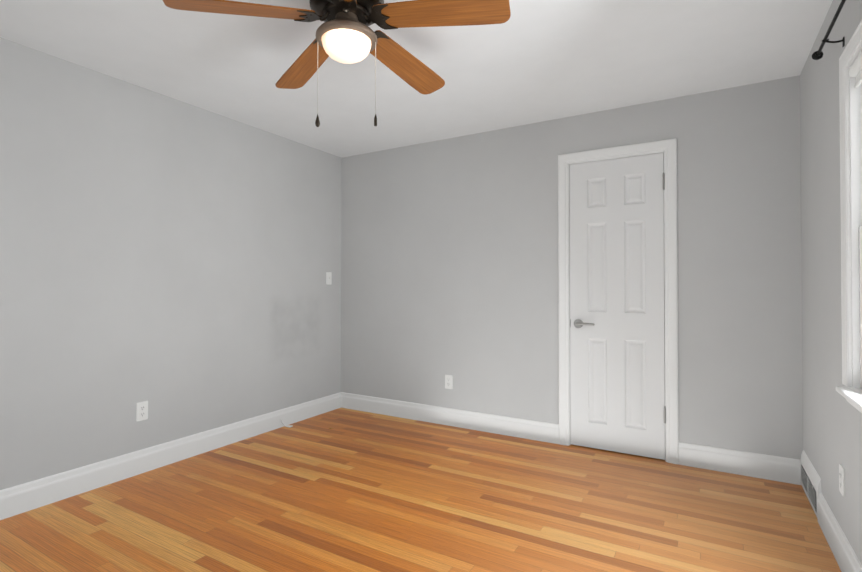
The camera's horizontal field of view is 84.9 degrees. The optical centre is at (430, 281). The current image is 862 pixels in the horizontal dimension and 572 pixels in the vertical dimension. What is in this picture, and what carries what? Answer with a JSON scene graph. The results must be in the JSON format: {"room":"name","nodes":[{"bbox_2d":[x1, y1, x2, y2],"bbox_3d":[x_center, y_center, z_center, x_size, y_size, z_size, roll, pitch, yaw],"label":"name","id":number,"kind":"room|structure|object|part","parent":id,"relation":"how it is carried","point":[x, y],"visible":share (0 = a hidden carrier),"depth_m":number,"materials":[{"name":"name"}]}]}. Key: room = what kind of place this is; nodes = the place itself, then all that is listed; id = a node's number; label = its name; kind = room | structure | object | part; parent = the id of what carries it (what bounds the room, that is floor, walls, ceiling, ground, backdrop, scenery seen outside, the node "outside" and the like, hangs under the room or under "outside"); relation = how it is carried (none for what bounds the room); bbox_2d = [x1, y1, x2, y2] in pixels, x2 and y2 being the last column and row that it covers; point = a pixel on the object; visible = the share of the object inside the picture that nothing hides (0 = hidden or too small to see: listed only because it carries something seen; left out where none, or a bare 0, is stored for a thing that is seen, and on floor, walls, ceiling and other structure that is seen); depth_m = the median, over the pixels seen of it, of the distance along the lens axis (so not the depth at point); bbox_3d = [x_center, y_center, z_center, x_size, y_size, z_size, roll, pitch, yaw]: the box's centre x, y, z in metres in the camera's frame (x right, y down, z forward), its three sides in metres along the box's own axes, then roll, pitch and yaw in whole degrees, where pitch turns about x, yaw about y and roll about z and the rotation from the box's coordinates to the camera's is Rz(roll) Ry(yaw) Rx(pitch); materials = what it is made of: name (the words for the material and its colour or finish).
{"room":"empty bedroom","nodes":[
{"label":"empty bedroom","id":0,"kind":"room"},
{"bbox_2d":[0,37,341,489],"bbox_3d":[-1.918,-0.013,2.823,0.140,2.380,4.244,0,-1,30],"label":"wall","id":1,"kind":"structure","parent":0,"point":[172,261],"depth_m":2.92,"materials":[{"name":"grey paint"}]},
{"bbox_2d":[136,401,147,421],"bbox_3d":[-1.780,0.800,2.904,0.008,0.115,0.070,0,-1,30],"label":"outlet","id":2,"kind":"object","parent":1,"relation":"attached to","point":[141,411],"visible":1,"depth_m":2.90,"materials":[{"name":"white plastic"}]},
{"bbox_2d":[0,392,339,519],"bbox_3d":[-1.850,1.106,2.771,0.016,0.142,3.964,0,-1,30],"label":"baseboard","id":3,"kind":"structure","parent":1,"relation":"attached to","point":[26,497],"depth_m":2.90,"materials":[{"name":"white paint"}]},
{"bbox_2d":[326,272,331,284],"bbox_3d":[-0.936,-0.028,4.343,0.021,0.115,0.070,0,-1,30],"label":"light switch","id":4,"kind":"object","parent":1,"relation":"attached to","point":[328,278],"visible":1,"depth_m":4.34,"materials":[{"name":"white plastic"}]},
{"bbox_2d":[0,0,832,157],"bbox_3d":[-0.352,-1.263,1.921,3.769,0.100,4.244,0,-1,30],"label":"ceiling","id":5,"kind":"structure","parent":0,"point":[531,61],"depth_m":2.55,"materials":[{"name":"white paint"}]},
{"bbox_2d":[163,0,510,126],"bbox_3d":[-0.312,-0.918,1.938,1.269,0.590,1.236,0,-1,30],"label":"ceiling fan","id":6,"kind":"object","parent":5,"relation":"hanging from","point":[345,33],"visible":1,"depth_m":1.85,"materials":[{"name":"brown wood"}]},
{"bbox_3d":[-0.342,-0.938,1.910,0.197,0.079,0.197,0,-1,30],"label":"lamp shade","id":7,"kind":"part","parent":6,"relation":"part of","materials":[{"name":"white glass"}]},
{"bbox_2d":[0,408,840,571],"bbox_3d":[-0.352,1.217,1.893,3.769,0.100,4.244,0,-1,30],"label":"floor","id":8,"kind":"structure","parent":0,"point":[352,490],"depth_m":2.38,"materials":[{"name":"brown wood"}]},
{"bbox_2d":[341,75,802,458],"bbox_3d":[0.684,-0.003,3.679,3.489,2.380,0.140,0,-1,30],"label":"wall","id":9,"kind":"structure","parent":0,"point":[449,256],"depth_m":3.51,"materials":[{"name":"grey paint"}]},
{"bbox_2d":[445,375,452,388],"bbox_3d":[0.146,0.832,3.898,0.070,0.115,0.008,0,-1,30],"label":"outlet","id":10,"kind":"object","parent":9,"relation":"attached to","point":[448,381],"visible":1,"depth_m":3.89,"materials":[{"name":"white plastic"}]},
{"bbox_2d":[340,392,558,443],"bbox_3d":[0.048,1.119,3.947,2.047,0.142,0.016,0,-1,30],"label":"baseboard","id":11,"kind":"structure","parent":9,"relation":"attached to","point":[491,423],"depth_m":3.84,"materials":[{"name":"white paint"}]},
{"bbox_2d":[570,153,665,459],"bbox_3d":[1.267,0.163,3.242,0.621,2.022,0.101,0,-1,30],"label":"door","id":12,"kind":"structure","parent":9,"relation":"in","point":[617,346],"depth_m":3.25,"materials":[{"name":"white paint"}]},
{"bbox_2d":[558,138,678,463],"bbox_3d":[1.305,0.128,3.315,0.773,2.110,0.178,0,-1,30],"label":"door frame","id":13,"kind":"structure","parent":9,"relation":"attached to","point":[668,148],"depth_m":3.13,"materials":[{"name":"white paint"}]},
{"bbox_2d":[679,442,800,484],"bbox_3d":[1.875,1.107,2.879,0.639,0.142,0.016,0,-1,30],"label":"baseboard","id":14,"kind":"structure","parent":9,"relation":"attached to","point":[763,466],"depth_m":2.86,"materials":[{"name":"white paint"}]},
{"bbox_2d":[800,0,861,563],"bbox_3d":[1.214,-0.033,0.991,0.140,2.380,4.244,0,-1,30],"label":"wall","id":15,"kind":"structure","parent":0,"point":[832,428],"depth_m":2.17,"materials":[{"name":"grey paint"}]},
{"bbox_2d":[800,450,820,518],"bbox_3d":[2.013,1.071,2.509,0.026,0.206,0.483,0,-1,30],"label":"air vent","id":16,"kind":"object","parent":15,"relation":"in","point":[810,479],"visible":0.98,"depth_m":2.46,"materials":[{"name":"white metal"}]},
{"bbox_2d":[812,0,845,59],"bbox_3d":[1.356,-0.971,1.460,0.078,0.066,1.336,0,-1,30],"label":"curtain rod","id":17,"kind":"object","parent":15,"relation":"attached to","point":[817,55],"visible":1,"depth_m":1.88,"materials":[{"name":"black metal"}]},
{"bbox_2d":[817,493,861,571],"bbox_3d":[1.028,1.084,0.816,0.016,0.142,3.434,0,-1,30],"label":"baseboard","id":18,"kind":"structure","parent":15,"relation":"attached to","point":[843,552],"depth_m":1.98,"materials":[{"name":"white paint"}]},
{"bbox_2d":[839,464,844,496],"bbox_3d":[1.685,0.815,1.933,0.008,0.115,0.070,0,-1,30],"label":"outlet","id":19,"kind":"object","parent":15,"relation":"attached to","point":[842,480],"visible":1,"depth_m":1.92,"materials":[{"name":"white plastic"}]},
{"bbox_2d":[836,20,861,412],"bbox_3d":[1.471,-0.224,1.441,0.210,1.371,0.976,0,-1,30],"label":"window","id":20,"kind":"structure","parent":15,"relation":"in","point":[850,91],"depth_m":1.82,"materials":[{"name":"white paint"}]}
]}

